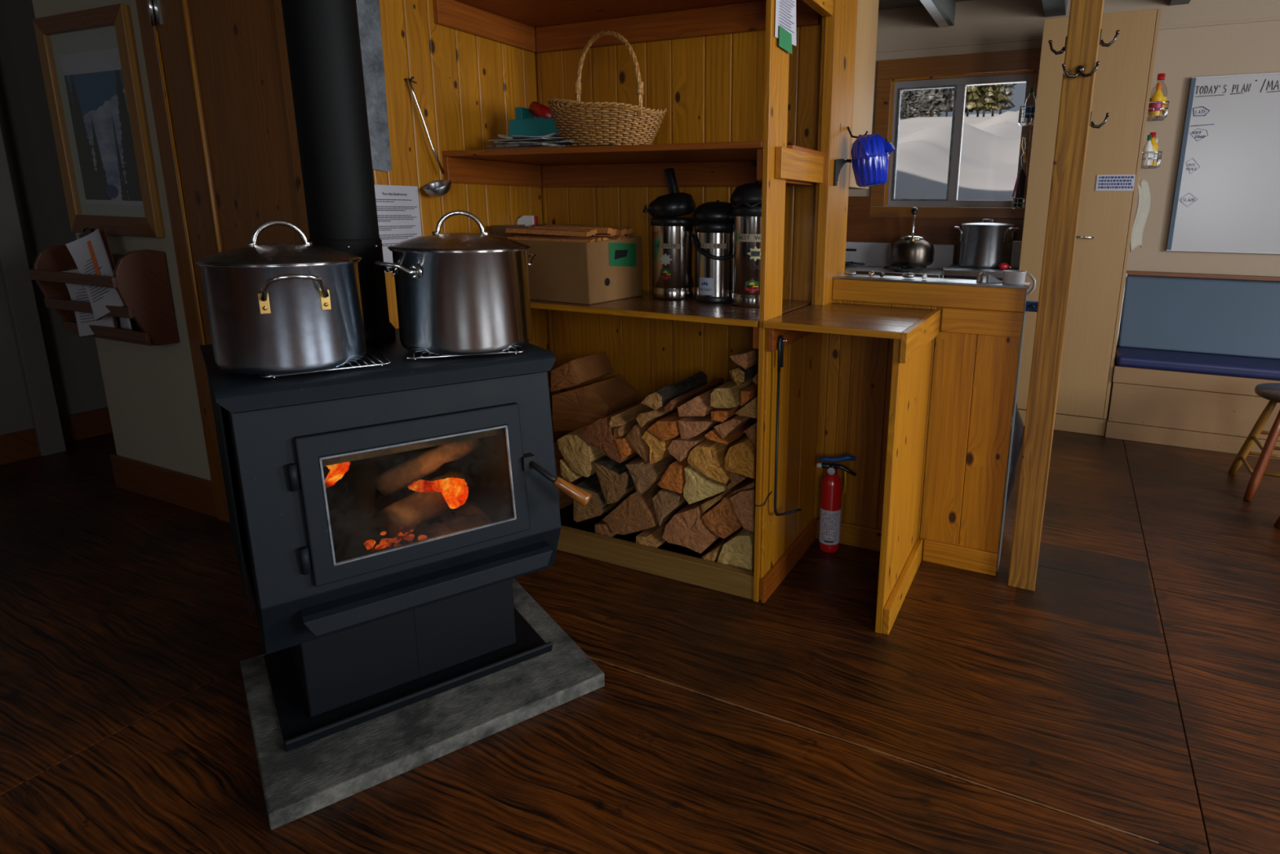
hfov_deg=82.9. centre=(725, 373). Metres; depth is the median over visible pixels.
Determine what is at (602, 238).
stick
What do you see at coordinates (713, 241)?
airpot
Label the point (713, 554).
log
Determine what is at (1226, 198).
whiteboard
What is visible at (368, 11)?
guard
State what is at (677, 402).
log
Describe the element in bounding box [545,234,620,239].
stick
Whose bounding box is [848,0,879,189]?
upper cabinet
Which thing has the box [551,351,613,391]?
log
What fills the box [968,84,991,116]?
spruce tree
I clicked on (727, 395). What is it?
log
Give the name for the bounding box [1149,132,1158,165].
bottle
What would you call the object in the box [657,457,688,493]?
log
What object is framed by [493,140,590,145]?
newspaper
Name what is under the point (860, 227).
backsplash
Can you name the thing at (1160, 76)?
bottle
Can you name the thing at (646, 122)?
wicker basket
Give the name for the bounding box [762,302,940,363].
countertop
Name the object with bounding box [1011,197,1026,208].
wire basket
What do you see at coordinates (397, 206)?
paper notice
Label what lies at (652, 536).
log
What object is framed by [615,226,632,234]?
stick
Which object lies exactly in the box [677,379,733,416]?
log
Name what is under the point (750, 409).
log
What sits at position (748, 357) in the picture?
log
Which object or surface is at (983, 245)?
stockpot
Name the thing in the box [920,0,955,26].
ceiling beam
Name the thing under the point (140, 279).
magazine rack
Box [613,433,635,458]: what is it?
log
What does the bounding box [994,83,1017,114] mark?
spruce tree
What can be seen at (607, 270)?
cardboard box
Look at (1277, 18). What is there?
trim
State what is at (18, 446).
baseboard
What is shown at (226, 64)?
door
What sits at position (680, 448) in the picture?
log
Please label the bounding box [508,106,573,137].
box
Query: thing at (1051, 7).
ceiling beam
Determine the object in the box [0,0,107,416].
wall
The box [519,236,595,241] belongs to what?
stick
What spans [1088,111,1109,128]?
coat hook
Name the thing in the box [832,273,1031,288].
countertop
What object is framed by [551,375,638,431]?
log
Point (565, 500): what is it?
log
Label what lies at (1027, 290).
trim
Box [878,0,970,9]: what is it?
ceiling
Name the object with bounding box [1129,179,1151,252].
cloth
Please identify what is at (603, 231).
stick
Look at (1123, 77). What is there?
door
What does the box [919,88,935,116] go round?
spruce tree
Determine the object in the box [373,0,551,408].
wall
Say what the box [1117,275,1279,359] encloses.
cushion
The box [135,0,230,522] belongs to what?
trim
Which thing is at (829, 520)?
print
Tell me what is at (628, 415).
log
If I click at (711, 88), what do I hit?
wall
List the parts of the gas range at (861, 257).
burner, burner, rail, burner, burner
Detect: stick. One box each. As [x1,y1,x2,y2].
[505,227,591,236]
[506,236,593,242]
[513,235,601,241]
[515,228,595,235]
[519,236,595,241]
[526,227,596,233]
[528,226,613,235]
[543,224,626,235]
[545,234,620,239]
[595,228,615,236]
[600,237,608,240]
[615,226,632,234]
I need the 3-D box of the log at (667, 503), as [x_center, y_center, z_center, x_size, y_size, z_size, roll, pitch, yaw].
[-0.127,0.454,2.799,0.118,0.141,0.438,7,14,25]
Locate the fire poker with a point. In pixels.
(780, 344)
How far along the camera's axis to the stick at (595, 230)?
2.63 m
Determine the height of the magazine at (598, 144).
0.010 m
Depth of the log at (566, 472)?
2.78 m
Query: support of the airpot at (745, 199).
on the countertop at (646, 305)
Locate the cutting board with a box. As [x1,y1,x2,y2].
[1013,168,1026,206]
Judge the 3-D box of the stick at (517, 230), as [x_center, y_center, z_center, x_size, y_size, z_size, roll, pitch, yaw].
[-0.647,-0.513,2.605,0.377,0.024,0.034,7,14,27]
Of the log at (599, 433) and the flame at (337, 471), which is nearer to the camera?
the flame at (337, 471)
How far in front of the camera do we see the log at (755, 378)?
2.35 m
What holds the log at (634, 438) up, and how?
on the log at (645, 476)
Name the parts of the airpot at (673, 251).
spout, lever arm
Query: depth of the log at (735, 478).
2.45 m
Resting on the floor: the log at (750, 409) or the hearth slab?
the hearth slab
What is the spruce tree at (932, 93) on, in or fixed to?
on the snowfield
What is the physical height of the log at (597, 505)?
0.154 m
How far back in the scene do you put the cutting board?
4.45 m
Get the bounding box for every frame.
[32,3,164,237]
[556,0,821,603]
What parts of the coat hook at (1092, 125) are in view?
plate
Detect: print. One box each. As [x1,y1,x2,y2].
[59,48,142,205]
[608,242,636,266]
[822,512,837,541]
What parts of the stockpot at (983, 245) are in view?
handle, lid handle, lid, handle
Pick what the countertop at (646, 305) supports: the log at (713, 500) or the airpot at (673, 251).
the airpot at (673, 251)
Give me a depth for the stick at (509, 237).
2.60 m
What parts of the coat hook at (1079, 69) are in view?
plate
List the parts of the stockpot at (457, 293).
handle, mount plate, mount plate, lid, lid handle, handle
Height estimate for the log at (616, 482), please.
0.161 m
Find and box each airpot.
[642,168,697,299]
[691,200,733,302]
[729,181,762,306]
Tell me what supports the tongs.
hanging from the wire basket at (1024, 123)
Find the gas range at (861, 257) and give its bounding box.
[844,241,955,278]
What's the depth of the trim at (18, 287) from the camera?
3.64 m
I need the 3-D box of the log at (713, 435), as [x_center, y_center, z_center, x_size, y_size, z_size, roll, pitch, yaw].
[0.046,0.180,2.614,0.090,0.044,0.381,7,14,25]
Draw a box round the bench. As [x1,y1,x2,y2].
[1105,270,1279,459]
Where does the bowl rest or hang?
on the ladle
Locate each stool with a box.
[1227,382,1279,501]
[1273,515,1279,528]
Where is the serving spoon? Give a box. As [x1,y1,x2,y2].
[998,262,1016,269]
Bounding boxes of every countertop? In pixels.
[530,289,811,327]
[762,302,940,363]
[832,273,1031,288]
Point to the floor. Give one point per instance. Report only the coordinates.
(1128, 701)
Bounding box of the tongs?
[1021,137,1026,166]
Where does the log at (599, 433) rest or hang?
on the log at (624, 449)
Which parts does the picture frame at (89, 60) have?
frame rail, frame rail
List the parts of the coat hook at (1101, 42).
plate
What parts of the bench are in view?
panel, rail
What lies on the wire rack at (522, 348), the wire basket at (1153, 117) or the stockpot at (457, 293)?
the stockpot at (457, 293)
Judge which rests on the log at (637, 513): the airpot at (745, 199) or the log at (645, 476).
the log at (645, 476)
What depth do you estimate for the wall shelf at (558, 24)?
2.71 m
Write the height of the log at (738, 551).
0.153 m
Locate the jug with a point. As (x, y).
(869, 152)
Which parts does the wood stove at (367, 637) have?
plate, glass, ash plate, door, door handle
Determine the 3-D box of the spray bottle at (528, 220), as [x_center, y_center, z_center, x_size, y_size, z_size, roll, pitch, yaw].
[-0.839,-0.519,3.059,0.072,0.300,0.082,-9,16,-36]
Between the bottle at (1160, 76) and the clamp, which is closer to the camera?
the clamp
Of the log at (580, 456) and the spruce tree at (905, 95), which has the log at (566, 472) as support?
the log at (580, 456)
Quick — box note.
[774,0,795,53]
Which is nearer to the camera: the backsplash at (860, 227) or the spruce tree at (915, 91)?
the backsplash at (860, 227)
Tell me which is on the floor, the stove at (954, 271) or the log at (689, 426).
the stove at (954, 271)
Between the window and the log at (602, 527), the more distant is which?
the window
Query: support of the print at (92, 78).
attached to the picture frame at (89, 60)
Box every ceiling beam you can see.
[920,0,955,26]
[1042,0,1067,17]
[1168,0,1191,5]
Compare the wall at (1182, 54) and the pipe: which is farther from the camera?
the wall at (1182, 54)
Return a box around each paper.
[62,266,117,337]
[65,224,124,320]
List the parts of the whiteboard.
frame, frame rail, frame rail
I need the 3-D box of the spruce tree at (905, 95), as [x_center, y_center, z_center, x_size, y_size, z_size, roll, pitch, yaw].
[8.678,-13.632,34.678,0.969,2.548,0.858,7,14,25]
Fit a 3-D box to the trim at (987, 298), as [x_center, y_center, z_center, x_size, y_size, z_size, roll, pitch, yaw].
[0.707,-0.283,2.562,0.668,0.079,0.036,7,14,25]
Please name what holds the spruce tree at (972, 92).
on the snowfield
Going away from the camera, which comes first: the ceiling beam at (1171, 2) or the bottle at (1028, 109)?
the ceiling beam at (1171, 2)
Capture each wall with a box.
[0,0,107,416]
[0,272,33,435]
[31,0,211,480]
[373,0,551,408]
[534,14,1020,559]
[848,0,1279,345]
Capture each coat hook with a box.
[847,126,868,137]
[1048,35,1066,54]
[1061,61,1099,77]
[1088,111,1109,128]
[1098,29,1119,46]
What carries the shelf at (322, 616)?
attached to the wood stove at (367, 637)
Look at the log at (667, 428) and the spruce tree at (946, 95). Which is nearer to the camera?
the log at (667, 428)
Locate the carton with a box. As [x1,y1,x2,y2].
[1010,240,1022,266]
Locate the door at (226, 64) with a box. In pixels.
[146,0,309,345]
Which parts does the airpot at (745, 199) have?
carry handle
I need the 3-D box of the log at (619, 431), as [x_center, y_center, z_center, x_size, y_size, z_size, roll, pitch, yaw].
[-0.314,0.175,2.804,0.034,0.046,0.404,7,14,25]
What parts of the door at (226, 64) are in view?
bead molding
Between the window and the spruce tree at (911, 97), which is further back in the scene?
the spruce tree at (911, 97)
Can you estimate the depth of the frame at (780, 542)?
2.47 m
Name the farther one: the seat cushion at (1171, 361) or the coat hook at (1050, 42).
the seat cushion at (1171, 361)
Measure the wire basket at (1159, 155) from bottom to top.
0.082 m
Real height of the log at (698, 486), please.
0.136 m
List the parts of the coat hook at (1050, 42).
plate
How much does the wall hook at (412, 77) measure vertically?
0.024 m
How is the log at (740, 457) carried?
on the log at (751, 482)
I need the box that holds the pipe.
[280,0,395,345]
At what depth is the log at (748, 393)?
2.39 m
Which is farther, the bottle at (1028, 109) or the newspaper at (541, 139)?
the bottle at (1028, 109)
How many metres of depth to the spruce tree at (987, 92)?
33.75 m
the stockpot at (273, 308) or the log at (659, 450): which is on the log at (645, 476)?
the log at (659, 450)
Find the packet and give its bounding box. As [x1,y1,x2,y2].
[921,273,927,279]
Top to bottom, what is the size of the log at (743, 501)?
0.157 m
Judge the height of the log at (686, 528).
0.175 m
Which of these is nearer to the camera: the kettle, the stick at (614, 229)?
the stick at (614, 229)
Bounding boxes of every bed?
[331,497,492,552]
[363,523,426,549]
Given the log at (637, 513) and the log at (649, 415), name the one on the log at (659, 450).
the log at (649, 415)
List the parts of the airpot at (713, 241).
carry handle, spout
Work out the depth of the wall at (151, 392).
3.06 m
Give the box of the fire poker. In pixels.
[773,335,801,515]
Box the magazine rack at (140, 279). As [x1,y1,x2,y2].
[27,244,178,346]
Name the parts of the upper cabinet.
door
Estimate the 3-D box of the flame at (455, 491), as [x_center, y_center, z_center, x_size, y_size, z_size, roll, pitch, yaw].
[-0.753,0.316,1.890,0.152,0.101,0.036,-9,16,-37]
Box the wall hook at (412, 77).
[404,75,417,83]
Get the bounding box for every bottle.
[516,215,537,226]
[1023,86,1035,118]
[1141,134,1152,165]
[1147,73,1167,115]
[1148,82,1163,115]
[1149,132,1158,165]
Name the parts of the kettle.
lid, handle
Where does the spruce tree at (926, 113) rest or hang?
on the snowfield
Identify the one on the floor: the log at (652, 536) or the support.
the support
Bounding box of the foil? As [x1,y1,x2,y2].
[844,270,856,275]
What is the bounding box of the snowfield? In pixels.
[894,108,1023,200]
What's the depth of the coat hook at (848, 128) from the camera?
2.63 m
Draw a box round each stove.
[200,328,591,751]
[942,262,1018,280]
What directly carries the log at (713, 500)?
on the log at (722, 519)
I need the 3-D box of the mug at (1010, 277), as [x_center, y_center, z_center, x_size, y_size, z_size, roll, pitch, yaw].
[1.006,-0.314,2.487,0.100,0.081,0.077,-1,13,-5]
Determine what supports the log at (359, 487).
on the bed at (451, 522)
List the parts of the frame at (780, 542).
panel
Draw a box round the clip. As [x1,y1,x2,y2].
[869,271,874,275]
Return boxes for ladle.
[406,79,451,196]
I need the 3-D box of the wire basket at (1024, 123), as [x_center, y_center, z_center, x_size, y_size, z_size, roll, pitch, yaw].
[1.839,-1.566,4.370,0.101,0.097,0.164,7,14,25]
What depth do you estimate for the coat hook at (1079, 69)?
2.15 m
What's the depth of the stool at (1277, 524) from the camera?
3.06 m
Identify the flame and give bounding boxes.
[324,461,350,487]
[408,477,468,508]
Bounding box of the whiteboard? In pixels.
[1165,71,1279,253]
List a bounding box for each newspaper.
[488,137,574,142]
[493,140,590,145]
[497,133,570,138]
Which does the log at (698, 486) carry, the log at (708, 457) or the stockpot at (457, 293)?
the log at (708, 457)
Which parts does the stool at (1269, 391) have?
leg, leg, seat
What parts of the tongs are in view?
arm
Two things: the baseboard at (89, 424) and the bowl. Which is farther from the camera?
the baseboard at (89, 424)
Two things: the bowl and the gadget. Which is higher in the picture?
the bowl
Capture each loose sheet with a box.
[104,265,132,340]
[512,135,562,139]
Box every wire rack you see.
[260,345,391,379]
[404,346,524,360]
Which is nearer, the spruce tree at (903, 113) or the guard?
the guard
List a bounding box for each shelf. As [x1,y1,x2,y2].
[299,540,552,637]
[433,0,833,53]
[442,140,823,186]
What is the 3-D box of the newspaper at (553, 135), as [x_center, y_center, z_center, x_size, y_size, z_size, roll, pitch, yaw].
[-0.705,-0.889,2.718,0.240,0.022,0.180,5,14,19]
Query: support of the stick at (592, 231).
on the stick at (595, 230)
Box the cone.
[976,272,1003,283]
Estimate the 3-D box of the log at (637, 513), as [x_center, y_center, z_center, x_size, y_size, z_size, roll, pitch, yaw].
[-0.285,0.493,2.860,0.234,0.176,0.403,7,14,25]
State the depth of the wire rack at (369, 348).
1.59 m
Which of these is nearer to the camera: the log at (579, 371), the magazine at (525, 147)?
the magazine at (525, 147)
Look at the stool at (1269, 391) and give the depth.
3.38 m
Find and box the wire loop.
[753,491,772,506]
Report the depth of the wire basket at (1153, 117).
3.98 m
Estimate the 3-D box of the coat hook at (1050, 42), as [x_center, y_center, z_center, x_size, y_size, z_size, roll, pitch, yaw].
[1.015,-1.003,2.203,0.054,0.048,0.024,7,14,25]
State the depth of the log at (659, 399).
2.60 m
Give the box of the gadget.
[879,271,884,276]
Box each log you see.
[333,458,379,561]
[375,437,481,497]
[376,467,470,538]
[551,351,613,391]
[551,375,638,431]
[553,441,596,508]
[557,422,605,477]
[560,457,582,482]
[573,474,635,522]
[581,400,642,462]
[593,453,639,504]
[595,520,616,537]
[602,483,662,534]
[608,403,651,427]
[613,419,638,436]
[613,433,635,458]
[625,453,676,493]
[626,409,678,462]
[635,407,677,427]
[635,516,672,547]
[640,370,709,409]
[641,430,680,464]
[647,411,684,440]
[652,488,688,525]
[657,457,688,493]
[662,483,741,553]
[663,377,724,413]
[667,422,719,462]
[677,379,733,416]
[678,413,719,439]
[683,464,730,504]
[687,432,746,483]
[701,476,747,512]
[701,477,750,538]
[702,525,742,561]
[704,417,756,444]
[710,378,754,408]
[711,400,751,422]
[714,414,755,439]
[716,526,754,570]
[724,435,756,478]
[726,471,746,489]
[728,346,758,368]
[728,363,758,386]
[729,477,755,495]
[729,485,755,532]
[734,396,757,417]
[740,382,757,406]
[744,422,756,447]
[752,372,758,385]
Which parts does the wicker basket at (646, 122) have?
handle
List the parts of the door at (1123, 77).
door, handle, door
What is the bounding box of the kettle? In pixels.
[888,207,934,266]
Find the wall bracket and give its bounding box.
[833,158,852,186]
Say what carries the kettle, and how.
on the gas range at (861, 257)
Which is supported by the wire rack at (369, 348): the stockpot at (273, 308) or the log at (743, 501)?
the stockpot at (273, 308)
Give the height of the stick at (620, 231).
0.035 m
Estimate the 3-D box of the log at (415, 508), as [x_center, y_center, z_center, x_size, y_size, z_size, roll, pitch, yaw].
[-0.822,0.354,1.965,0.102,0.124,0.251,6,14,21]
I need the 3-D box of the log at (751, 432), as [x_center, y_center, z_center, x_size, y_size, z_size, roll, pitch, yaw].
[0.171,0.163,2.579,0.052,0.094,0.418,7,14,25]
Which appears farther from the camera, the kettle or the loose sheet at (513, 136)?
the kettle
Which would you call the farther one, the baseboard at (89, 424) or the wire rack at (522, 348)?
the baseboard at (89, 424)
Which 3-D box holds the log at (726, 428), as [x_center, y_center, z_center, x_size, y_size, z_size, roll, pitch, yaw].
[0.083,0.149,2.587,0.106,0.079,0.381,7,14,25]
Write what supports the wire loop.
attached to the frame at (780, 542)
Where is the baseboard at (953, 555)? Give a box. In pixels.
[816,516,998,575]
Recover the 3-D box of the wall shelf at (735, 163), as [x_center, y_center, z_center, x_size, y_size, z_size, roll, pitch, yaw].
[-0.332,-0.750,2.627,1.317,0.112,0.554,7,14,25]
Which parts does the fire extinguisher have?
lever, handle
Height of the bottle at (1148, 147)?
0.168 m
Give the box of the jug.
[850,133,894,186]
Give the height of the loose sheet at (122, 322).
0.316 m
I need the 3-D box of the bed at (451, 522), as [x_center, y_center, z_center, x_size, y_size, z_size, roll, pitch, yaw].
[-0.847,0.442,1.900,0.460,0.039,0.390,-9,16,-37]
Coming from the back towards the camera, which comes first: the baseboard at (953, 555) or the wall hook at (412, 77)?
the baseboard at (953, 555)
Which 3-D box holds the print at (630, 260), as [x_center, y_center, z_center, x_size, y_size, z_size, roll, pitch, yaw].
[-0.383,-0.443,2.681,0.001,0.097,0.170,7,15,27]
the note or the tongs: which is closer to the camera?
the note
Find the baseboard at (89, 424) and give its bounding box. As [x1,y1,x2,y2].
[59,407,112,443]
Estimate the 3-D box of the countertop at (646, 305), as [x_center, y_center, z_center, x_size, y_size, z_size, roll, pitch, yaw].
[-0.360,-0.275,2.737,1.274,0.020,0.561,7,14,25]
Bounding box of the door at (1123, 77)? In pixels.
[1014,8,1161,435]
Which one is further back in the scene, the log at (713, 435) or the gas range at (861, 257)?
the gas range at (861, 257)
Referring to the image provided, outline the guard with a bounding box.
[355,0,391,172]
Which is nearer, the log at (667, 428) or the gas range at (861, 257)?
the log at (667, 428)
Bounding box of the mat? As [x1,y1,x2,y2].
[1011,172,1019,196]
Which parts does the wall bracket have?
plate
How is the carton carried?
on the stove at (954, 271)
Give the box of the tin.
[901,272,915,278]
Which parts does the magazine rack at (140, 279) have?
panel, panel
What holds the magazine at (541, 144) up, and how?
on the magazine at (525, 147)
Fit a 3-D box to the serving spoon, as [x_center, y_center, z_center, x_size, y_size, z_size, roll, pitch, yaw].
[1.727,-0.656,4.403,0.115,0.042,0.042,0,13,-3]
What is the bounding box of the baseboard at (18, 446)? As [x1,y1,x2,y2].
[0,428,39,465]
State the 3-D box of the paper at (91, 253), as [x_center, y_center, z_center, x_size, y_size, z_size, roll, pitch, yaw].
[-2.458,-0.394,2.822,0.301,0.376,0.052,5,14,18]
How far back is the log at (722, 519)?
2.51 m
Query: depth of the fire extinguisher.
2.76 m
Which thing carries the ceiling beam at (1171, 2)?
attached to the ceiling
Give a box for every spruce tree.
[899,99,910,119]
[900,89,914,118]
[906,89,919,118]
[907,89,919,117]
[912,88,925,117]
[915,93,942,116]
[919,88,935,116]
[924,88,941,116]
[933,87,954,116]
[964,84,983,116]
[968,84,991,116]
[970,84,999,116]
[990,84,1008,116]
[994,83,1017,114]
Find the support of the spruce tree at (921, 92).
on the snowfield
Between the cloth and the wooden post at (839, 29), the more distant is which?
the cloth
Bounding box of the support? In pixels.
[875,338,932,635]
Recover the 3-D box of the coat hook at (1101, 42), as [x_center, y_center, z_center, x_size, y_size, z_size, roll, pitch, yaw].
[1.141,-1.000,2.143,0.054,0.048,0.024,7,14,25]
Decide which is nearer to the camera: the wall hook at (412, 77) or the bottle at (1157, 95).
the wall hook at (412, 77)
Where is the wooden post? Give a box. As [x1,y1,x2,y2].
[1008,0,1103,591]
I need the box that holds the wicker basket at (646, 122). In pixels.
[546,30,666,146]
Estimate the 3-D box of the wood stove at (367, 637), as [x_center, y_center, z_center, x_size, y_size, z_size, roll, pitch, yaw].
[-0.852,0.385,1.899,0.735,0.896,0.755,-9,16,-37]
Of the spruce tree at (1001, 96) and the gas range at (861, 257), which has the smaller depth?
the gas range at (861, 257)
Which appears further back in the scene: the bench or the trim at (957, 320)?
the bench
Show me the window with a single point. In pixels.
(1005, 62)
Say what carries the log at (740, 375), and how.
on the log at (748, 393)
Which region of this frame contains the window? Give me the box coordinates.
[869,48,1041,218]
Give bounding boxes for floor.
[0,425,1279,853]
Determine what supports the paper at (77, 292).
in the magazine rack at (140, 279)
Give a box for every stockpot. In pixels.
[194,219,366,374]
[373,209,537,355]
[954,218,1019,268]
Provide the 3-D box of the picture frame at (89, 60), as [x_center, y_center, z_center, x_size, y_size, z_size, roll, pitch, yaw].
[-2.495,-0.979,2.859,0.636,0.840,0.029,7,14,24]
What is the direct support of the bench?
on the floor
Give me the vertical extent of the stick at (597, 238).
0.022 m
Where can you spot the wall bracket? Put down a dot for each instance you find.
(838, 163)
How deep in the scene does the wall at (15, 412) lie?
3.64 m
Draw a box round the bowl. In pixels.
[422,179,451,196]
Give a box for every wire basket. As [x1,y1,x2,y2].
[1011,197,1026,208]
[1017,105,1035,125]
[1140,151,1162,168]
[1146,101,1168,121]
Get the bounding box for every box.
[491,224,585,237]
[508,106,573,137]
[515,235,642,304]
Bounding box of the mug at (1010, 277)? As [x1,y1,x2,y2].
[1002,270,1035,295]
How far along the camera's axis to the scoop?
2.71 m
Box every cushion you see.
[1115,345,1279,380]
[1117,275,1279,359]
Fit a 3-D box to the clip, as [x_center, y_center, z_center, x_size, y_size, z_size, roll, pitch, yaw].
[0.545,-0.374,2.690,0.020,0.018,0.024,7,14,25]
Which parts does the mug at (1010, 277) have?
handle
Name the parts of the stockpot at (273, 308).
mount plate, lid, lid handle, handle, mount plate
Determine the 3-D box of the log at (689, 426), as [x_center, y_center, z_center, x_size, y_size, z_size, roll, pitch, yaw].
[-0.025,0.157,2.662,0.135,0.078,0.405,7,14,25]
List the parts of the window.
sash, frame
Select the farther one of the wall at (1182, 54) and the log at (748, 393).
the wall at (1182, 54)
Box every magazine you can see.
[487,142,566,147]
[489,145,564,149]
[564,144,619,146]
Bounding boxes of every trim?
[0,125,66,456]
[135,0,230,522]
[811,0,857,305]
[831,279,1026,311]
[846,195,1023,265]
[875,17,1279,53]
[940,306,1023,337]
[996,288,1028,572]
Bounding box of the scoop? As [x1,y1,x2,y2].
[528,101,552,118]
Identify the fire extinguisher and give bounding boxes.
[817,453,856,553]
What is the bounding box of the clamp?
[1025,300,1038,311]
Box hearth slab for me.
[240,578,604,830]
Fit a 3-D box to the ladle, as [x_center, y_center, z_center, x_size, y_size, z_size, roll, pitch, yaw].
[-1.035,-0.825,2.535,0.100,0.392,0.106,7,14,25]
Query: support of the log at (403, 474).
on the log at (359, 487)
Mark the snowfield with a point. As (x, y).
(989, 154)
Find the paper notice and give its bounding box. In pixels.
[374,184,422,272]

